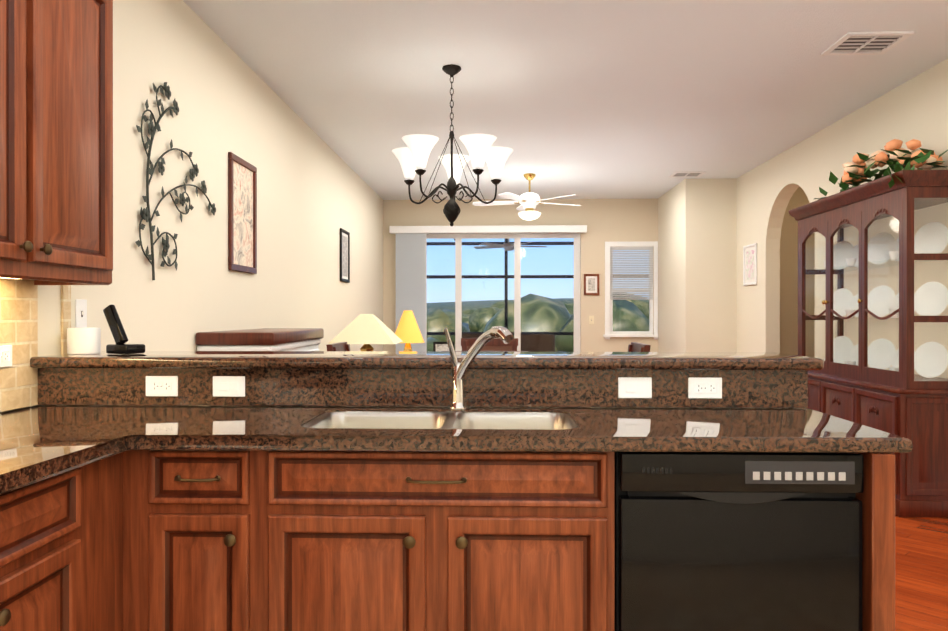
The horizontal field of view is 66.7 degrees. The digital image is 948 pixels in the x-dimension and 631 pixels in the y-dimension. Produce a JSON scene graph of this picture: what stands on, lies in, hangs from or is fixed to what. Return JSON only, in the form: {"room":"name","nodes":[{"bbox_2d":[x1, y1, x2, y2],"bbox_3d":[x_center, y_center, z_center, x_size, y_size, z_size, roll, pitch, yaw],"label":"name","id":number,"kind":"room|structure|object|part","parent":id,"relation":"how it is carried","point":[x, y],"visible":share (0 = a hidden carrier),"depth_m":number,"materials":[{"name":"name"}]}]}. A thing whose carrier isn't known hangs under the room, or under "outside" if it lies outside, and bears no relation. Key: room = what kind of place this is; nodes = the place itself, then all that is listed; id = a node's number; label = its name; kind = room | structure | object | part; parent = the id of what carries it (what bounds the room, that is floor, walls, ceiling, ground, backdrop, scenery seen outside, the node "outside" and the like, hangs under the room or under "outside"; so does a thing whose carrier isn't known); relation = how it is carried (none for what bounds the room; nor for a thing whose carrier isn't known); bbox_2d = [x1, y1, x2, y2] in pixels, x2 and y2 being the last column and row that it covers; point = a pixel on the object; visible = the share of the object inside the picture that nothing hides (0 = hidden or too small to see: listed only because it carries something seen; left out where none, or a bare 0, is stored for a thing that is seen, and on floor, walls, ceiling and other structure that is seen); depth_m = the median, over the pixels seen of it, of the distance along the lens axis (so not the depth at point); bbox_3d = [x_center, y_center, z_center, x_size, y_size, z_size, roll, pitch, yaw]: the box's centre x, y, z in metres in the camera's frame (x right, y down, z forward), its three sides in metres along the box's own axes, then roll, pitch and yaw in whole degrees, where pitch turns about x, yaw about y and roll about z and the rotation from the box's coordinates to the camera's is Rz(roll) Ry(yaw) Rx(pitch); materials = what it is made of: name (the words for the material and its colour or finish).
{"room":"kitchen","nodes":[
{"label":"kitchen","id":0,"kind":"room"},
{"bbox_2d":[0,0,382,412],"bbox_3d":[-1.577,-0.209,4.390,0.150,2.880,12.250,0,0,2],"label":"wall","id":1,"kind":"structure","parent":0,"point":[315,192],"depth_m":4.13,"materials":[{"name":"beige paint"}]},
{"bbox_2d":[0,345,12,368],"bbox_3d":[-1.553,0.135,2.363,0.010,0.072,0.115,0,0,2],"label":"outlet","id":2,"kind":"object","parent":1,"relation":"attached to","point":[6,351],"depth_m":2.39,"materials":[{"name":"white plastic"}]},
{"bbox_2d":[0,0,112,279],"bbox_3d":[-1.428,-0.705,2.018,0.299,1.122,1.078,0,0,2],"label":"upper cabinet","id":3,"kind":"object","parent":1,"relation":"attached to","point":[56,56],"depth_m":2.21,"materials":[{"name":"brown wood"}]},
{"bbox_2d":[135,82,215,279],"bbox_3d":[-1.503,-0.659,3.697,0.018,0.984,0.920,0,0,2],"label":"wall art","id":4,"kind":"object","parent":1,"relation":"attached to","point":[145,213],"visible":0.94,"depth_m":3.48,"materials":[{"name":"grey metal"}]},
{"bbox_2d":[228,152,256,273],"bbox_3d":[-1.483,-0.639,4.631,0.021,0.720,0.470,0,0,2],"label":"picture frame","id":5,"kind":"object","parent":1,"relation":"attached to","point":[242,215],"visible":1,"depth_m":4.61,"materials":[{"name":"brown wood"}]},
{"bbox_2d":[340,228,349,282],"bbox_3d":[-1.382,-0.635,7.709,0.021,0.550,0.420,0,0,2],"label":"picture frame","id":6,"kind":"object","parent":1,"relation":"attached to","point":[344,255],"visible":1,"depth_m":7.70,"materials":[{"name":"grey metal"}]},
{"bbox_2d":[260,404,615,435],"bbox_3d":[-0.093,0.424,2.200,0.920,0.200,0.512,0,0,2],"label":"sink","id":7,"kind":"object","parent":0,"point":[458,419],"depth_m":2.41,"materials":[{"name":"silver metal"}]},
{"bbox_2d":[383,199,657,351],"bbox_3d":[0.655,-0.220,10.369,3.920,2.880,0.150,0,0,2],"label":"wall","id":8,"kind":"structure","parent":0,"point":[617,220],"depth_m":10.26,"materials":[{"name":"beige paint"}]},
{"bbox_2d":[396,233,426,350],"bbox_3d":[-0.896,0.000,10.271,0.434,2.340,0.086,0,0,2],"label":"vertical blinds","id":9,"kind":"object","parent":8,"relation":"attached to","point":[411,271],"visible":0.65,"depth_m":10.26,"materials":[{"name":"white"}]},
{"bbox_2d":[389,225,586,233],"bbox_3d":[0.196,-1.220,10.232,2.790,0.100,0.128,0,0,2],"label":"valance","id":10,"kind":"object","parent":8,"relation":"attached to","point":[505,229],"visible":1,"depth_m":10.17,"materials":[{"name":"white paint"}]},
{"bbox_2d":[427,233,579,351],"bbox_3d":[0.201,0.000,10.390,2.650,2.440,0.060,0,0,2],"label":"door","id":11,"kind":"structure","parent":8,"relation":"in","point":[516,237],"depth_m":10.38,"materials":[{"name":"white metal"}]},
{"bbox_2d":[584,274,598,294],"bbox_3d":[1.672,-0.440,10.249,0.220,0.300,0.021,0,0,2],"label":"picture frame","id":12,"kind":"object","parent":8,"relation":"attached to","point":[591,284],"visible":1,"depth_m":10.25,"materials":[{"name":"brown wood"}]},
{"bbox_2d":[589,316,593,323],"bbox_3d":[1.672,0.060,10.253,0.072,0.115,0.016,0,0,2],"label":"light switch","id":13,"kind":"object","parent":8,"relation":"attached to","point":[591,319],"visible":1,"depth_m":10.26,"materials":[{"name":"beige plastic"}]},
{"bbox_2d":[603,241,657,339],"bbox_3d":[2.225,-0.355,10.262,0.765,1.390,0.140,0,0,2],"label":"window","id":14,"kind":"structure","parent":8,"relation":"in","point":[609,331],"depth_m":10.23,"materials":[{"name":"white paint"}]},
{"bbox_2d":[610,247,652,299],"bbox_3d":[2.243,-0.603,10.256,0.612,0.752,0.027,0,0,2],"label":"window blinds","id":15,"kind":"object","parent":14,"relation":"attached to","point":[627,276],"visible":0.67,"depth_m":10.25,"materials":[{"name":"white plastic"}]},
{"bbox_2d":[183,0,947,199],"bbox_3d":[2.435,-1.698,4.230,8.280,0.100,12.600,0,0,2],"label":"ceiling","id":16,"kind":"structure","parent":0,"point":[613,99],"depth_m":4.97,"materials":[{"name":"white paint"}]},
{"bbox_2d":[392,64,512,225],"bbox_3d":[-0.147,-1.121,4.826,0.826,1.056,0.797,0,0,2],"label":"chandelier","id":17,"kind":"object","parent":16,"relation":"hanging from","point":[412,157],"visible":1,"depth_m":4.77,"materials":[{"name":"white glass"}]},
{"bbox_2d":[472,173,580,219],"bbox_3d":[0.629,-1.388,8.499,1.306,0.536,1.295,0,0,2],"label":"ceiling fan","id":18,"kind":"object","parent":16,"relation":"hanging from","point":[529,201],"visible":1,"depth_m":8.39,"materials":[{"name":"white paint"}]},
{"bbox_2d":[669,171,705,176],"bbox_3d":[2.493,-1.650,8.430,0.360,0.012,0.300,0,0,2],"label":"ceiling vent","id":19,"kind":"object","parent":16,"relation":"in","point":[688,174],"visible":1,"depth_m":8.40,"materials":[{"name":"white metal"}]},
{"bbox_2d":[821,31,914,55],"bbox_3d":[2.369,-1.643,4.357,0.380,0.012,0.350,0,0,2],"label":"ceiling vent","id":20,"kind":"object","parent":16,"relation":"in","point":[864,43],"visible":1,"depth_m":4.34,"materials":[{"name":"white metal"}]},
{"bbox_2d":[658,178,736,351],"bbox_3d":[2.967,-0.218,9.468,0.760,2.880,1.500,0,0,2],"label":"wall block","id":21,"kind":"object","parent":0,"point":[696,265],"visible":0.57,"depth_m":8.72,"materials":[{"name":"beige paint"}]},
{"bbox_2d":[780,187,814,357],"bbox_3d":[3.884,-0.216,8.437,1.140,2.880,0.100,0,0,2],"label":"wall","id":22,"kind":"structure","parent":0,"point":[789,288],"depth_m":8.38,"materials":[{"name":"beige paint"}]},
{"bbox_2d":[736,58,947,360],"bbox_3d":[3.164,-0.212,6.170,0.150,2.880,5.080,0,0,2],"label":"wall","id":23,"kind":"structure","parent":0,"point":[916,107],"depth_m":6.54,"materials":[{"name":"beige paint"}]},
{"bbox_2d":[743,243,756,285],"bbox_3d":[3.144,-0.576,8.211,0.021,0.460,0.400,0,0,2],"label":"picture frame","id":24,"kind":"object","parent":23,"relation":"attached to","point":[750,264],"visible":1,"depth_m":8.20,"materials":[{"name":"white paper"}]},
{"bbox_2d":[895,515,947,630],"bbox_3d":[2.435,1.232,4.235,8.280,0.001,12.600,0,0,2],"label":"floor","id":25,"kind":"structure","parent":0,"point":[921,573],"depth_m":3.44,"materials":[{"name":"orange wood"}]},
{"bbox_2d":[196,328,323,350],"bbox_3d":[-1.282,0.661,4.476,0.428,1.140,1.144,0,0,2],"label":"buffet","id":26,"kind":"object","parent":25,"relation":"on","point":[285,339],"visible":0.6,"depth_m":3.93,"materials":[{"name":"brown wood"}]},
{"bbox_2d":[326,342,349,350],"bbox_3d":[-0.666,0.708,4.817,0.536,1.045,0.460,0,0,2],"label":"chair","id":27,"kind":"object","parent":25,"relation":"on","point":[341,346],"visible":0.06,"depth_m":4.79,"materials":[{"name":"brown wood"}]},
{"bbox_2d":[441,351,528,351],"bbox_3d":[0.067,0.709,4.034,0.460,1.045,0.536,0,0,2],"label":"chair","id":28,"kind":"object","parent":25,"relation":"on","point":[489,351],"visible":0.04,"depth_m":3.76,"materials":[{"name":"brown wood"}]},
{"bbox_2d":[461,338,517,350],"bbox_3d":[0.117,0.707,5.549,0.460,1.045,0.536,0,0,2],"label":"chair","id":29,"kind":"object","parent":25,"relation":"on","point":[496,344],"visible":0.1,"depth_m":5.77,"materials":[{"name":"brown wood"}]},
{"bbox_2d":[628,342,650,351],"bbox_3d":[0.849,0.708,4.767,0.536,1.045,0.460,0,0,2],"label":"chair","id":30,"kind":"object","parent":25,"relation":"on","point":[636,347],"visible":0.1,"depth_m":4.73,"materials":[{"name":"brown wood"}]},
{"bbox_2d":[805,371,903,420],"bbox_3d":[2.842,0.855,5.473,0.428,0.750,1.059,0,0,2],"label":"base cabinet","id":31,"kind":"object","parent":25,"relation":"on","point":[829,392],"depth_m":5.24,"materials":[{"name":"brown wood"}]},
{"bbox_2d":[852,383,947,516],"bbox_3d":[2.815,0.856,4.669,0.428,0.750,0.549,0,0,2],"label":"base cabinet","id":32,"kind":"object","parent":25,"relation":"on","point":[917,412],"depth_m":4.40,"materials":[{"name":"brown wood"}]},
{"bbox_3d":[2.853,-0.160,5.199,0.344,1.120,1.584,0,0,2],"label":"glass","id":33,"kind":"part","parent":32,"relation":"part of","materials":[{"name":"clear glass"}]},
{"bbox_3d":[-0.560,0.848,6.259,1.500,0.760,0.350,0,0,2],"label":"console table","id":34,"kind":"object","parent":25,"relation":"on","visible":0},
{"bbox_2d":[328,314,402,350],"bbox_3d":[-0.930,0.227,6.265,0.560,0.480,0.560,0,0,2],"label":"table lamp","id":35,"kind":"object","parent":34,"relation":"on","point":[366,330],"visible":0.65,"depth_m":6.08,"materials":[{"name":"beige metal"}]},
{"bbox_2d":[433,342,453,351],"bbox_3d":[-0.260,0.346,6.264,0.180,0.240,0.100,0,0,2],"label":"stand","id":36,"kind":"object","parent":34,"relation":"on","point":[439,346],"visible":0.29,"depth_m":6.21,"materials":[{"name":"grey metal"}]},
{"bbox_3d":[-0.709,0.915,7.840,0.600,0.620,0.600,0,0,2],"label":"end table","id":37,"kind":"object","parent":25,"relation":"on","visible":0},
{"bbox_2d":[395,310,423,350],"bbox_3d":[-0.719,0.274,7.839,0.360,0.660,0.360,0,0,2],"label":"table lamp","id":38,"kind":"object","parent":37,"relation":"on","point":[407,332],"visible":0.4,"depth_m":7.75,"materials":[{"name":"yellow fabric"}]},
{"label":"outside","id":39,"kind":"structure","parent":0,"visible":0},
{"bbox_3d":[1.239,1.249,12.304,14.000,0.055,3.750,0,0,2],"label":"floor","id":40,"kind":"structure","parent":39,"visible":0},
{"bbox_2d":[462,333,482,337],"bbox_3d":[0.042,0.760,12.408,0.640,0.920,0.620,0,0,2],"label":"chair","id":41,"kind":"object","parent":40,"relation":"on","point":[470,335],"depth_m":12.10,"materials":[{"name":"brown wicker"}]},
{"bbox_2d":[427,239,573,334],"bbox_3d":[1.027,-0.483,13.448,9.960,3.405,1.330,0,0,2],"label":"cage","id":42,"kind":"object","parent":40,"relation":"on","point":[506,275],"depth_m":14.07,"materials":[{"name":"brown metal"}]},
{"bbox_2d":[521,334,563,351],"bbox_3d":[1.128,0.761,12.072,0.640,0.920,0.620,0,0,22],"label":"chair","id":43,"kind":"object","parent":40,"relation":"on","point":[540,344],"depth_m":11.77,"materials":[{"name":"brown wood"}]},
{"bbox_3d":[1.216,-1.467,11.599,14.000,0.130,2.350,0,0,2],"label":"ceiling","id":44,"kind":"structure","parent":39,"visible":0},
{"bbox_2d":[475,239,545,250],"bbox_3d":[0.599,-1.238,12.020,1.242,0.330,1.235,0,0,2],"label":"fan","id":45,"kind":"object","parent":44,"relation":"hanging from","point":[509,247],"depth_m":11.93,"materials":[{"name":"white"}]},
{"label":"floor","id":46,"kind":"structure","parent":0,"visible":0},
{"bbox_2d":[0,592,91,630],"bbox_3d":[-1.282,0.789,1.380,0.633,0.895,0.780,0,0,2],"label":"base cabinet","id":47,"kind":"object","parent":46,"relation":"on","point":[19,611],"depth_m":1.63,"materials":[{"name":"brown wood"}]},
{"bbox_2d":[92,592,131,630],"bbox_3d":[-1.265,0.788,1.887,0.633,0.895,0.235,0,0,2],"label":"base cabinet","id":48,"kind":"object","parent":46,"relation":"on","point":[111,611],"depth_m":1.94,"materials":[{"name":"brown wood"}]},
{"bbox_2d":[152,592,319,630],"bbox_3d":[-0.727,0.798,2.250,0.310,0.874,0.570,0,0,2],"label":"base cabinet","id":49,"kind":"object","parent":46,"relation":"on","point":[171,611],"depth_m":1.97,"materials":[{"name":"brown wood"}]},
{"bbox_2d":[580,600,894,630],"bbox_3d":[0.740,0.800,2.191,0.743,0.870,0.593,0,0,2],"label":"base cabinet","id":50,"kind":"object","parent":46,"relation":"on","point":[595,615],"depth_m":1.92,"materials":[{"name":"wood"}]},
{"bbox_2d":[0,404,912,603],"bbox_3d":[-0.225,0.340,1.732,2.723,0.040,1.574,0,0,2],"label":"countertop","id":51,"kind":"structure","parent":50,"relation":"on","point":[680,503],"depth_m":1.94,"materials":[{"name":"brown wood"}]},
{"bbox_2d":[36,368,807,407],"bbox_3d":[-0.207,0.253,2.528,2.708,0.132,0.017,0,0,2],"label":"backsplash","id":52,"kind":"structure","parent":51,"relation":"on","point":[53,385],"depth_m":2.52,"materials":[{"name":"brown stone"}]},
{"bbox_2d":[145,375,177,396],"bbox_3d":[-1.103,0.250,2.543,0.115,0.072,0.010,0,0,2],"label":"outlet","id":53,"kind":"object","parent":52,"relation":"attached to","point":[155,385],"depth_m":2.54,"materials":[{"name":"white plastic"}]},
{"bbox_2d":[212,376,245,396],"bbox_3d":[-0.863,0.250,2.535,0.115,0.072,0.010,0,0,2],"label":"outlet","id":54,"kind":"object","parent":52,"relation":"attached to","point":[222,386],"depth_m":2.53,"materials":[{"name":"white plastic"}]},
{"bbox_2d":[24,351,823,371],"bbox_3d":[-0.181,0.164,2.686,2.748,0.040,0.425,0,0,2],"label":"countertop","id":55,"kind":"structure","parent":52,"relation":"on","point":[306,361],"depth_m":2.49,"materials":[{"name":"brown stone"}]},
{"bbox_2d":[67,328,100,353],"bbox_3d":[-1.472,0.095,2.721,0.112,0.098,0.112,0,0,2],"label":"paper roll","id":56,"kind":"object","parent":55,"relation":"on","point":[83,340],"visible":1,"depth_m":2.67,"materials":[{"name":"white paper"}]},
{"bbox_2d":[103,305,144,353],"bbox_3d":[-1.347,0.051,2.746,0.164,0.186,0.090,0,0,22],"label":"cordless phone","id":57,"kind":"object","parent":55,"relation":"on","point":[120,346],"visible":1,"depth_m":2.74,"materials":[{"name":"black plastic"}]},
{"bbox_2d":[618,377,651,398],"bbox_3d":[0.556,0.250,2.489,0.115,0.072,0.010,0,0,2],"label":"outlet","id":58,"kind":"object","parent":52,"relation":"attached to","point":[628,387],"depth_m":2.49,"materials":[{"name":"white plastic"}]},
{"bbox_2d":[688,377,721,398],"bbox_3d":[0.796,0.250,2.481,0.115,0.072,0.010,0,0,2],"label":"outlet","id":59,"kind":"object","parent":52,"relation":"attached to","point":[698,387],"depth_m":2.48,"materials":[{"name":"white plastic"}]},
{"bbox_2d":[443,326,513,409],"bbox_3d":[0.013,0.176,2.377,0.232,0.285,0.249,0,0,2],"label":"faucet","id":60,"kind":"object","parent":51,"relation":"on","point":[470,382],"depth_m":2.50,"materials":[{"name":"silver metal"}]},
{"bbox_2d":[591,420,863,630],"bbox_3d":[0.722,0.800,2.199,0.646,0.870,0.576,0,0,2],"label":"dishwasher","id":61,"kind":"object","parent":50,"relation":"in","point":[753,540],"depth_m":1.92,"materials":[{"name":"black"}]},
{"bbox_3d":[9.932,5.763,306.911,600.000,0.200,585.500,0,0,2],"label":"ground","id":62,"kind":"structure","parent":0,"visible":0},
{"bbox_2d":[427,294,648,351],"bbox_3d":[-23.829,20.589,278.856,623.766,60.733,521.389,0,0,2],"label":"trees","id":63,"kind":"object","parent":62,"relation":"on","point":[565,314],"depth_m":39.82,"materials":[{"name":"green plant"}]}
]}

